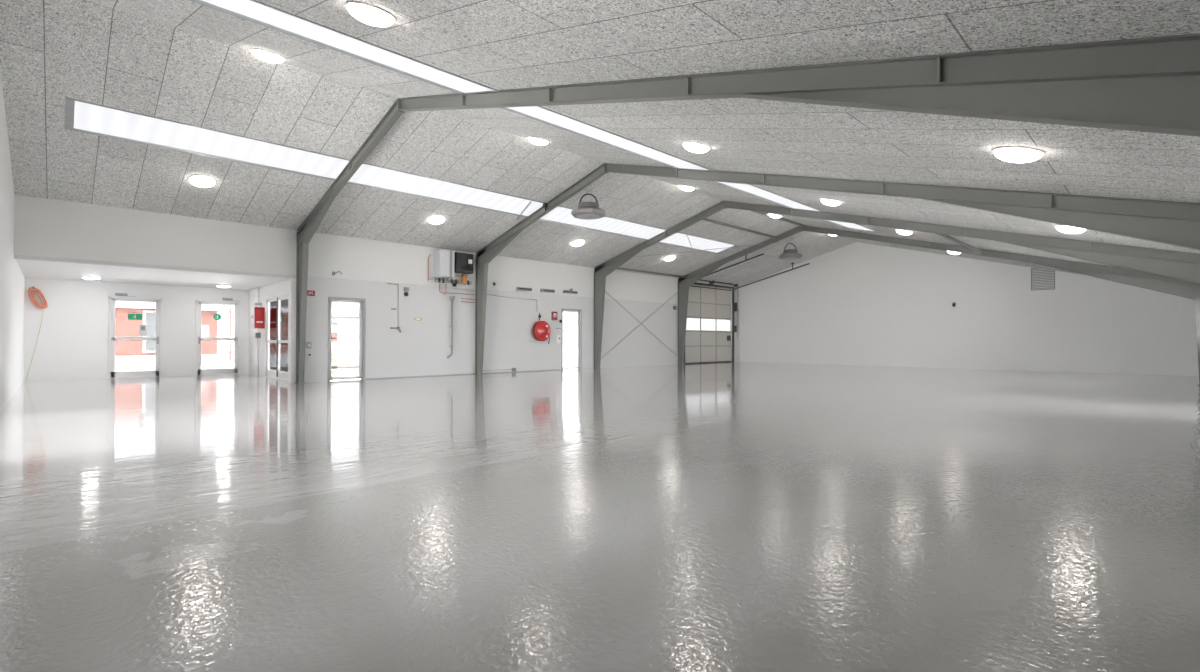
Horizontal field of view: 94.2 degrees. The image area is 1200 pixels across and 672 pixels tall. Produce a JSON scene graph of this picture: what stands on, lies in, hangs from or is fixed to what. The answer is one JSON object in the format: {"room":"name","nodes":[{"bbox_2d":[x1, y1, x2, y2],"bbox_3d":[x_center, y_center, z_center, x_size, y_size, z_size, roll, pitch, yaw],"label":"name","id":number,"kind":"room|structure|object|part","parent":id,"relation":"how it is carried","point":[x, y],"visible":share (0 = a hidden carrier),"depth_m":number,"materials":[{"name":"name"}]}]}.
{"room":"empty warehouse","nodes":[
{"label":"empty warehouse","id":0,"kind":"room"},
{"bbox_2d":[0,68,24,412],"bbox_3d":[-6.862,-1.476,6.168,0.160,5.029,19.920,0,-1,-44],"label":"wall","id":1,"kind":"structure","parent":0,"point":[6,179],"depth_m":8.70,"materials":[{"name":"white paint"}]},
{"bbox_2d":[24,278,248,381],"bbox_3d":[-12.058,-0.188,14.894,4.930,2.570,0.160,0,-1,-44],"label":"wall","id":2,"kind":"structure","parent":0,"point":[72,342],"depth_m":14.04,"materials":[{"name":"white paint"}]},
{"bbox_2d":[26,286,47,379],"bbox_3d":[-13.450,-0.057,13.326,0.358,2.243,0.140,0,-1,-44],"label":"hose","id":3,"kind":"object","parent":2,"relation":"hanging from","point":[37,291],"visible":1,"depth_m":13.33,"materials":[{"name":"orange rubber"}]},
{"bbox_2d":[115,293,134,296],"bbox_3d":[-12.287,-1.067,14.460,0.406,0.080,0.149,0,-1,-44],"label":"door closer","id":4,"kind":"object","parent":2,"relation":"in","point":[116,294],"depth_m":14.42,"materials":[{"name":"metal"}]},
{"bbox_2d":[108,296,162,378],"bbox_3d":[-12.207,0.038,14.672,1.100,2.115,0.129,0,-1,-44],"label":"door","id":5,"kind":"structure","parent":2,"relation":"in","point":[130,355],"depth_m":14.66,"materials":[{"name":"clear glass"}]},
{"bbox_2d":[128,314,141,319],"bbox_3d":[-12.221,-0.505,14.670,0.286,0.156,0.005,0,-1,-44],"label":"sticker","id":6,"kind":"object","parent":5,"relation":"attached to","point":[130,316],"visible":1,"depth_m":14.67,"materials":[{"name":"green plastic"}]},
{"bbox_3d":[-12.217,0.008,14.683,0.820,1.835,0.008,0,-1,-44],"label":"pane","id":7,"kind":"part","parent":5,"relation":"part of","materials":[{"name":"clear glass"}]},
{"bbox_2d":[139,324,145,335],"bbox_3d":[-12.107,-0.154,14.779,0.140,0.300,0.005,0,-1,-44],"label":"notice","id":8,"kind":"object","parent":5,"relation":"attached to","point":[142,327],"visible":1,"depth_m":14.77,"materials":[{"name":"white paper"}]},
{"bbox_2d":[195,300,240,375],"bbox_3d":[-10.908,0.049,15.940,1.080,2.115,0.129,0,-1,-44],"label":"door","id":9,"kind":"structure","parent":2,"relation":"in","point":[217,342],"depth_m":15.94,"materials":[{"name":"clear glass"}]},
{"bbox_2d":[213,314,220,319],"bbox_3d":[-10.926,-0.544,15.934,0.190,0.190,0.005,0,-1,-44],"label":"sticker","id":10,"kind":"object","parent":9,"relation":"attached to","point":[216,316],"visible":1,"depth_m":15.94,"materials":[{"name":"green plastic"}]},
{"bbox_3d":[-10.919,0.018,15.951,0.800,1.835,0.008,0,-1,-44],"label":"pane","id":11,"kind":"part","parent":9,"relation":"part of","materials":[{"name":"clear glass"}]},
{"bbox_2d":[222,298,233,300],"bbox_3d":[-10.620,-1.053,16.088,0.426,0.080,0.149,0,-1,-44],"label":"door closer","id":12,"kind":"object","parent":2,"relation":"in","point":[225,299],"depth_m":16.03,"materials":[{"name":"metal"}]},
{"bbox_2d":[16,259,288,289],"bbox_3d":[-10.344,-1.443,13.149,4.610,0.123,4.744,0,-1,-44],"label":"ceiling","id":13,"kind":"structure","parent":0,"point":[29,268],"depth_m":12.94,"materials":[{"name":"white paint"}]},
{"bbox_2d":[82,276,100,278],"bbox_3d":[-11.934,-1.362,13.095,0.340,0.043,0.340,0,-1,-44],"label":"panel light","id":14,"kind":"object","parent":13,"relation":"attached to","point":[85,277],"visible":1,"depth_m":13.01,"materials":[{"name":"white plastic"}]},
{"bbox_2d":[249,280,288,376],"bbox_3d":[-8.694,-0.185,14.863,0.160,2.570,4.585,0,-1,-44],"label":"wall","id":15,"kind":"structure","parent":0,"point":[282,287],"depth_m":15.50,"materials":[{"name":"white paint"}]},
{"bbox_2d":[251,307,264,328],"bbox_3d":[-9.329,-0.493,15.210,0.266,0.570,0.304,0,-1,-44],"label":"cabinet","id":16,"kind":"object","parent":15,"relation":"attached to","point":[257,313],"visible":1,"depth_m":15.11,"materials":[{"name":"red metal"}]},
{"bbox_3d":[-9.415,-0.493,15.129,0.020,0.570,0.300,0,-1,-44],"label":"white door","id":17,"kind":"part","parent":16,"relation":"part of","materials":[{"name":"plastic"}]},
{"bbox_2d":[254,287,261,375],"bbox_3d":[-9.460,-0.129,15.432,0.140,2.465,0.200,0,-1,-44],"label":"pipe","id":18,"kind":"object","parent":15,"relation":"attached to","point":[257,335],"visible":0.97,"depth_m":15.46,"materials":[{"name":"white plastic"}]},
{"bbox_2d":[265,293,288,380],"bbox_3d":[-8.292,0.022,14.363,0.159,2.150,2.100,0,-1,-44],"label":"door","id":19,"kind":"structure","parent":15,"relation":"in","point":[277,306],"depth_m":14.35,"materials":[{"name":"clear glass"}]},
{"bbox_3d":[-8.630,-0.008,14.729,0.008,1.815,0.836,0,-1,-44],"label":"pane","id":20,"kind":"part","parent":19,"relation":"part of","materials":[{"name":"clear glass"}]},
{"bbox_3d":[-7.935,-0.013,14.018,0.008,1.815,0.836,0,-1,-44],"label":"pane","id":21,"kind":"part","parent":19,"relation":"part of","materials":[{"name":"clear glass"}]},
{"bbox_2d":[14,195,739,381],"bbox_3d":[-1.972,-0.678,18.100,23.837,3.620,0.178,0,-1,-44],"label":"wall","id":22,"kind":"structure","parent":0,"point":[43,227],"depth_m":14.70,"materials":[{"name":"white paint"}]},
{"bbox_2d":[288,278,295,382],"bbox_3d":[-7.155,-0.130,13.042,0.180,2.437,0.172,0,-1,-44],"label":"trim","id":23,"kind":"structure","parent":22,"relation":"attached to","point":[292,281],"depth_m":12.96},
{"bbox_2d":[307,290,314,295],"bbox_3d":[-6.853,-1.015,13.234,0.170,0.130,0.006,0,-1,-44],"label":"safety sign","id":24,"kind":"object","parent":22,"relation":"attached to","point":[309,292],"visible":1,"depth_m":13.22,"materials":[{"name":"red plastic"}]},
{"bbox_2d":[328,297,365,380],"bbox_3d":[-6.305,0.073,13.850,0.896,2.045,0.160,0,-1,-44],"label":"door","id":25,"kind":"structure","parent":22,"relation":"in","point":[346,316],"depth_m":13.89,"materials":[{"name":"clear glass"}]},
{"bbox_3d":[-6.332,0.088,13.878,0.676,1.855,0.010,0,-1,-44],"label":"pane","id":26,"kind":"part","parent":25,"relation":"part of","materials":[{"name":"clear glass"}]},
{"bbox_2d":[404,287,408,295],"bbox_3d":[-5.152,-1.176,14.851,0.120,0.240,0.070,0,-1,-44],"label":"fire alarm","id":27,"kind":"object","parent":22,"relation":"attached to","point":[405,288],"visible":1,"depth_m":14.82,"materials":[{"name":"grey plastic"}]},
{"bbox_2d":[365,373,474,378],"bbox_3d":[-4.796,1.095,15.225,3.180,0.025,0.012,0,-1,-44],"label":"baseboard","id":28,"kind":"structure","parent":22,"relation":"attached to","point":[470,373],"depth_m":15.09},
{"bbox_2d":[433,249,454,278],"bbox_3d":[-4.307,-2.001,15.415,0.450,0.780,0.415,0,-1,-44],"label":"boiler","id":29,"kind":"object","parent":22,"relation":"attached to","point":[443,260],"visible":0.99,"depth_m":15.27,"materials":[{"name":"white metal"}]},
{"bbox_3d":[-4.097,-1.986,15.344,0.070,0.730,0.020,0,-1,-44],"label":"trim","id":30,"kind":"part","parent":29,"relation":"part of","materials":[{"name":"grey plastic"}]},
{"bbox_2d":[428,254,471,286],"bbox_3d":[-4.174,-1.818,15.655,1.324,0.858,0.184,0,-1,-44],"label":"pipe manifold","id":31,"kind":"object","parent":22,"relation":"attached to","point":[464,281],"visible":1,"depth_m":15.63,"materials":[{"name":"metal"}]},
{"bbox_2d":[447,296,454,357],"bbox_3d":[-4.201,-0.245,15.704,0.236,1.757,0.170,0,-1,-44],"label":"drain pipe","id":32,"kind":"object","parent":22,"relation":"attached to","point":[451,298],"visible":1,"depth_m":15.70,"materials":[{"name":"grey plastic"}]},
{"bbox_2d":[439,284,474,294],"bbox_3d":[-4.053,-1.321,15.864,1.132,0.252,0.024,0,-1,-44],"label":"copper pipe","id":33,"kind":"object","parent":22,"relation":"attached to","point":[439,284],"visible":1,"depth_m":15.77,"materials":[{"name":"metal"}]},
{"bbox_2d":[455,252,473,273],"bbox_3d":[-3.892,-2.067,15.836,0.570,0.560,0.394,0,-1,-44],"label":"control box","id":34,"kind":"object","parent":22,"relation":"attached to","point":[463,261],"visible":0.93,"depth_m":15.73,"materials":[{"name":"black plastic"}]},
{"bbox_2d":[483,369,560,373],"bbox_3d":[-2.442,1.115,17.523,3.200,0.025,0.012,0,-1,-44],"label":"baseboard","id":35,"kind":"structure","parent":22,"relation":"attached to","point":[556,369],"depth_m":17.47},
{"bbox_2d":[517,287,531,290],"bbox_3d":[-2.373,-1.473,17.517,0.540,0.090,0.105,0,-1,-44],"label":"fitting","id":36,"kind":"object","parent":22,"relation":"attached to","point":[518,288],"visible":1,"depth_m":17.48,"materials":[{"name":"plastic"}]},
{"bbox_2d":[532,313,550,343],"bbox_3d":[-1.884,-0.238,17.908,0.650,1.003,0.253,0,-1,-44],"label":"hose reel","id":37,"kind":"object","parent":22,"relation":"attached to","point":[541,330],"visible":1,"depth_m":17.83,"materials":[{"name":"red metal"}]},
{"bbox_2d":[540,289,554,292],"bbox_3d":[-1.700,-1.477,18.174,0.540,0.090,0.105,0,-1,-44],"label":"fitting","id":38,"kind":"object","parent":22,"relation":"attached to","point":[541,290],"visible":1,"depth_m":18.10,"materials":[{"name":"plastic"}]},
{"bbox_2d":[551,311,556,319],"bbox_3d":[-1.498,-0.665,18.418,0.220,0.280,0.066,0,-1,-44],"label":"fire alarm box","id":39,"kind":"object","parent":22,"relation":"attached to","point":[553,314],"visible":1,"depth_m":18.36,"materials":[{"name":"red plastic"}]},
{"bbox_2d":[556,335,559,342],"bbox_3d":[-1.405,0.100,18.527,0.130,0.233,0.033,0,-1,-44],"label":"light switch","id":40,"kind":"object","parent":22,"relation":"attached to","point":[557,336],"visible":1,"depth_m":18.52,"materials":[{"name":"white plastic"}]},
{"bbox_2d":[563,289,577,293],"bbox_3d":[-0.999,-1.522,18.859,0.580,0.170,0.105,0,-1,-44],"label":"fitting","id":41,"kind":"object","parent":22,"relation":"attached to","point":[571,291],"visible":1,"depth_m":18.85,"materials":[{"name":"plastic"}]},
{"bbox_2d":[562,308,581,369],"bbox_3d":[-1.006,0.110,19.024,0.900,2.060,0.160,0,-1,-44],"label":"door","id":42,"kind":"structure","parent":22,"relation":"in","point":[578,311],"depth_m":19.27,"materials":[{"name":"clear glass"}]},
{"bbox_2d":[683,253,809,363],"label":"door","id":43,"kind":"structure","parent":22,"relation":"in","point":[710,328],"depth_m":24.69,"materials":[{"name":"grey metal"}]},
{"bbox_3d":[3.936,-0.504,23.845,1.100,0.520,0.010,0,-1,-44],"label":"pane","id":44,"kind":"part","parent":43,"relation":"part of","materials":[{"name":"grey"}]},
{"bbox_3d":[4.766,-0.497,24.655,1.140,0.520,0.010,0,-1,-44],"label":"pane","id":45,"kind":"part","parent":43,"relation":"part of","materials":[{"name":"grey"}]},
{"bbox_3d":[4.788,0.123,24.670,3.640,0.632,0.045,0,-1,-44],"label":"door","id":46,"kind":"part","parent":43,"relation":"part of","materials":[{"name":"grey metal"}]},
{"bbox_3d":[4.787,0.800,24.665,3.640,0.707,0.045,0,-1,-44],"label":"door","id":47,"kind":"part","parent":43,"relation":"part of","materials":[{"name":"grey metal"}]},
{"bbox_3d":[4.808,0.443,24.647,3.640,0.048,0.016,0,-1,-44],"label":"rail","id":48,"kind":"part","parent":43,"relation":"part of","materials":[{"name":"grey metal"}]},
{"bbox_3d":[4.789,-0.497,24.674,3.640,0.592,0.045,0,-1,-44],"label":"door","id":49,"kind":"part","parent":43,"relation":"part of","materials":[{"name":"white glass"}]},
{"bbox_3d":[4.808,-0.197,24.652,3.640,0.048,0.016,0,-1,-44],"label":"rail","id":50,"kind":"part","parent":43,"relation":"part of","materials":[{"name":"grey metal"}]},
{"bbox_3d":[4.790,-1.115,24.679,3.640,0.627,0.045,0,-1,-44],"label":"door","id":51,"kind":"part","parent":43,"relation":"part of","materials":[{"name":"grey metal"}]},
{"bbox_3d":[4.809,-0.797,24.656,3.640,0.048,0.016,0,-1,-44],"label":"rail","id":52,"kind":"part","parent":43,"relation":"part of","materials":[{"name":"grey metal"}]},
{"bbox_3d":[4.790,-1.822,24.684,3.640,0.772,0.045,0,-1,-44],"label":"door","id":53,"kind":"part","parent":43,"relation":"part of","materials":[{"name":"grey metal"}]},
{"bbox_3d":[4.810,-1.432,24.661,3.640,0.048,0.016,0,-1,-44],"label":"rail","id":54,"kind":"part","parent":43,"relation":"part of","materials":[{"name":"grey metal"}]},
{"bbox_3d":[4.831,-2.192,24.688,3.860,0.180,0.150,0,-1,-44],"label":"lintel rail","id":55,"kind":"part","parent":43,"relation":"part of","materials":[{"name":"grey metal"}]},
{"bbox_3d":[5.617,-0.490,25.487,1.160,0.520,0.010,0,-1,-44],"label":"pane","id":56,"kind":"part","parent":43,"relation":"part of","materials":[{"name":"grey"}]},
{"bbox_2d":[0,0,854,285],"bbox_3d":[-0.041,-3.193,16.257,23.997,1.612,5.537,0,-1,-44],"label":"ceiling","id":57,"kind":"structure","parent":0,"point":[51,51],"depth_m":10.14,"materials":[{"name":"grey wood"}]},
{"bbox_2d":[189,175,215,186],"bbox_3d":[-7.430,-2.882,10.427,0.416,0.160,0.402,0,-1,-44],"label":"dome ceiling light","id":58,"kind":"object","parent":57,"relation":"attached to","point":[197,180],"visible":1,"depth_m":10.34,"materials":[{"name":"white plastic"}]},
{"bbox_2d":[64,97,737,253],"bbox_3d":[-1.589,-3.233,14.325,17.540,0.273,0.830,0,-1,-44],"label":"window","id":59,"kind":"structure","parent":57,"relation":"attached to","point":[80,116],"depth_m":10.56,"materials":[{"name":"grey glass"}]},
{"bbox_2d":[428,215,444,223],"bbox_3d":[-4.032,-2.853,13.745,0.416,0.160,0.402,0,-1,-44],"label":"dome ceiling light","id":60,"kind":"object","parent":57,"relation":"attached to","point":[437,219],"visible":1,"depth_m":13.64,"materials":[{"name":"white plastic"}]},
{"bbox_2d":[517,201,530,219],"bbox_3d":[-1.932,-3.170,14.129,0.059,0.263,1.045,0,0,-28],"label":"cable bundle","id":61,"kind":"object","parent":57,"relation":"attached to","point":[530,201],"visible":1,"depth_m":14.08,"materials":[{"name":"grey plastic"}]},
{"bbox_2d":[571,240,583,245],"bbox_3d":[-0.683,-2.826,17.014,0.416,0.160,0.402,0,-1,-44],"label":"dome ceiling light","id":62,"kind":"object","parent":57,"relation":"attached to","point":[576,242],"visible":1,"depth_m":16.90,"materials":[{"name":"white plastic"}]},
{"bbox_2d":[571,192,605,219],"bbox_3d":[-0.268,-3.257,13.106,0.767,0.931,0.767,0,0,9],"label":"pendant lamp","id":63,"kind":"object","parent":57,"relation":"hanging from","point":[585,210],"visible":0.99,"depth_m":12.90,"materials":[{"name":"grey metal"}]},
{"bbox_2d":[664,256,674,260],"bbox_3d":[2.516,-2.799,20.137,0.416,0.160,0.402,0,-1,-44],"label":"dome ceiling light","id":64,"kind":"object","parent":57,"relation":"attached to","point":[669,258],"visible":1,"depth_m":20.02,"materials":[{"name":"white plastic"}]},
{"bbox_2d":[779,239,801,259],"bbox_3d":[6.805,-3.218,19.941,0.767,0.919,0.767,0,0,9],"label":"pendant lamp","id":65,"kind":"object","parent":57,"relation":"hanging from","point":[789,254],"visible":0.99,"depth_m":19.73,"materials":[{"name":"grey metal"}]},
{"bbox_2d":[782,257,798,259],"bbox_3d":[6.804,-2.764,19.938,0.580,0.012,0.580,0,-1,-44],"label":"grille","id":66,"kind":"object","parent":65,"relation":"attached to","point":[784,258],"depth_m":19.86,"materials":[{"name":"metal"}]},
{"bbox_2d":[0,361,1199,671],"bbox_3d":[1.664,1.184,14.474,23.997,0.150,19.920,0,-1,-44],"label":"floor","id":67,"kind":"structure","parent":0,"point":[739,516],"depth_m":3.07,"materials":[{"name":"grey concrete"}]},
{"bbox_2d":[295,33,1199,382],"bbox_3d":[-1.865,-1.431,7.743,0.150,4.974,14.794,0,-1,-44],"label":"frame","id":68,"kind":"object","parent":67,"relation":"on","point":[1149,84],"visible":0.98,"depth_m":3.51,"materials":[{"name":"grey paint"}]},
{"bbox_2d":[475,163,1199,374],"bbox_3d":[1.561,-1.403,11.088,0.150,4.974,14.794,0,-1,-44],"label":"frame","id":69,"kind":"object","parent":67,"relation":"on","point":[1165,222],"visible":0.98,"depth_m":7.46,"materials":[{"name":"grey paint"}]},
{"bbox_2d":[593,201,1199,368],"bbox_3d":[4.987,-1.375,14.433,0.150,4.974,14.794,0,-1,-44],"label":"frame","id":70,"kind":"object","parent":67,"relation":"on","point":[1183,266],"visible":1,"depth_m":11.32,"materials":[{"name":"grey paint"}]},
{"bbox_2d":[602,291,678,357],"bbox_3d":[1.601,-0.491,21.306,4.620,2.761,0.024,0,-1,-44],"label":"rod","id":71,"kind":"object","parent":70,"relation":"attached to","point":[678,291],"visible":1,"depth_m":21.19,"materials":[{"name":"metal"}]},
{"bbox_2d":[617,267,685,277],"bbox_3d":[1.823,-2.408,21.110,4.668,0.070,0.060,0,-1,-44],"label":"purlin","id":72,"kind":"object","parent":70,"relation":"attached to","point":[619,268],"visible":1,"depth_m":21.17,"materials":[{"name":"grey metal"}]},
{"bbox_2d":[632,244,762,257],"bbox_3d":[3.357,-2.981,19.543,5.301,0.724,0.020,0,0,-14],"label":"rod","id":73,"kind":"object","parent":70,"relation":"attached to","point":[757,244],"visible":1,"depth_m":19.57,"materials":[{"name":"metal"}]},
{"bbox_2d":[703,218,777,238],"bbox_3d":[4.646,-3.499,18.227,4.668,0.070,0.060,0,-1,-44],"label":"purlin","id":74,"kind":"object","parent":70,"relation":"attached to","point":[705,219],"visible":1,"depth_m":18.06,"materials":[{"name":"grey metal"}]},
{"bbox_2d":[752,211,806,227],"bbox_3d":[5.387,-3.756,17.470,4.668,0.070,0.060,0,-1,-44],"label":"purlin","id":75,"kind":"object","parent":70,"relation":"attached to","point":[762,213],"visible":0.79,"depth_m":18.04,"materials":[{"name":"grey metal"}]},
{"bbox_2d":[935,233,981,252],"bbox_3d":[8.892,-2.345,13.868,4.668,0.070,0.060,0,-1,-44],"label":"purlin","id":76,"kind":"object","parent":70,"relation":"attached to","point":[948,237],"visible":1,"depth_m":13.93,"materials":[{"name":"grey metal"}]},
{"bbox_2d":[678,226,1199,384],"bbox_3d":[8.413,-1.346,17.777,0.150,4.974,14.794,0,-1,-44],"label":"frame","id":77,"kind":"object","parent":67,"relation":"on","point":[1175,287],"visible":0.85,"depth_m":15.32,"materials":[{"name":"grey paint"}]},
{"bbox_2d":[605,291,678,357],"bbox_3d":[1.601,-0.455,21.349,4.640,2.691,0.024,0,-1,-44],"label":"rod","id":78,"kind":"object","parent":77,"relation":"attached to","point":[605,291],"visible":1,"depth_m":21.38,"materials":[{"name":"metal"}]},
{"bbox_2d":[86,0,1199,274],"bbox_3d":[5.259,-2.640,10.824,23.997,2.787,9.638,0,-1,-44],"label":"ceiling","id":79,"kind":"structure","parent":0,"point":[495,44],"depth_m":5.33,"materials":[{"name":"grey wood"}]},
{"bbox_2d":[250,48,284,62],"bbox_3d":[-4.524,-3.818,7.601,0.416,0.163,0.401,0,-1,-44],"label":"dome ceiling light","id":80,"kind":"object","parent":79,"relation":"attached to","point":[265,55],"visible":1,"depth_m":7.50,"materials":[{"name":"white plastic"}]},
{"bbox_2d":[345,1,395,26],"bbox_3d":[-2.011,-2.825,4.904,0.416,0.163,0.401,0,-1,-44],"label":"dome ceiling light","id":81,"kind":"object","parent":79,"relation":"attached to","point":[369,14],"visible":1,"depth_m":4.80,"materials":[{"name":"white plastic"}]},
{"bbox_2d":[190,0,879,232],"bbox_3d":[1.780,-3.243,10.766,17.390,0.302,0.910,0,-1,-44],"label":"window","id":82,"kind":"structure","parent":79,"relation":"attached to","point":[254,11],"depth_m":7.01,"materials":[{"name":"grey glass"}]},
{"bbox_2d":[528,137,548,144],"bbox_3d":[-1.196,-3.790,10.849,0.416,0.163,0.401,0,-1,-44],"label":"dome ceiling light","id":83,"kind":"object","parent":79,"relation":"attached to","point":[537,141],"visible":1,"depth_m":10.73,"materials":[{"name":"white plastic"}]},
{"bbox_2d":[679,185,694,190],"bbox_3d":[2.202,-3.762,14.167,0.416,0.163,0.401,0,-1,-44],"label":"dome ceiling light","id":84,"kind":"object","parent":79,"relation":"attached to","point":[686,188],"visible":1,"depth_m":14.05,"materials":[{"name":"white plastic"}]},
{"bbox_2d":[683,142,709,152],"bbox_3d":[1.430,-2.796,8.264,0.416,0.163,0.401,0,-1,-44],"label":"dome ceiling light","id":85,"kind":"object","parent":79,"relation":"attached to","point":[691,146],"visible":1,"depth_m":8.15,"materials":[{"name":"white plastic"}]},
{"bbox_2d":[769,213,780,217],"bbox_3d":[5.422,-3.735,17.311,0.416,0.163,0.401,0,-1,-44],"label":"dome ceiling light","id":86,"kind":"object","parent":79,"relation":"attached to","point":[770,215],"visible":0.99,"depth_m":17.18,"materials":[{"name":"white plastic"}]},
{"bbox_2d":[821,199,841,205],"bbox_3d":[4.772,-2.768,11.527,0.416,0.163,0.401,0,-1,-44],"label":"dome ceiling light","id":87,"kind":"object","parent":79,"relation":"attached to","point":[829,202],"visible":1,"depth_m":11.41,"materials":[{"name":"white plastic"}]},
{"bbox_2d":[896,230,912,234],"bbox_3d":[8.028,-2.741,14.705,0.416,0.163,0.401,0,-1,-44],"label":"dome ceiling light","id":88,"kind":"object","parent":79,"relation":"attached to","point":[903,232],"visible":1,"depth_m":14.59,"materials":[{"name":"white plastic"}]},
{"bbox_2d":[993,146,1044,162],"bbox_3d":[4.025,-1.749,5.369,0.416,0.163,0.401,0,-1,-44],"label":"dome ceiling light","id":89,"kind":"object","parent":79,"relation":"attached to","point":[1016,154],"visible":1,"depth_m":5.27,"materials":[{"name":"white plastic"}]},
{"bbox_2d":[1055,225,1086,233],"bbox_3d":[7.684,-1.750,9.108,0.416,0.163,0.401,0,-1,-44],"label":"dome ceiling light","id":90,"kind":"object","parent":79,"relation":"attached to","point":[1067,229],"visible":0.9,"depth_m":9.02,"materials":[{"name":"white plastic"}]},
{"bbox_2d":[740,242,1198,374],"bbox_3d":[11.841,-1.345,21.111,0.190,5.029,15.175,0,-1,-44],"label":"wall","id":91,"kind":"structure","parent":0,"point":[1141,331],"depth_m":20.06,"materials":[{"name":"paint"}]},
{"bbox_2d":[743,361,1198,375],"bbox_3d":[11.857,1.156,20.971,0.012,0.025,14.655,0,-1,-44],"label":"baseboard","id":92,"kind":"structure","parent":91,"relation":"attached to","point":[743,361],"depth_m":19.11,"materials":[{"name":"paint"}]},
{"bbox_2d":[1031,268,1054,289],"bbox_3d":[14.499,-1.879,18.263,0.052,0.740,0.620,0,-1,-44],"label":"louvres","id":93,"kind":"object","parent":91,"relation":"attached to","point":[1031,268],"visible":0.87,"depth_m":18.26,"materials":[{"name":"grey plastic"}]}
]}

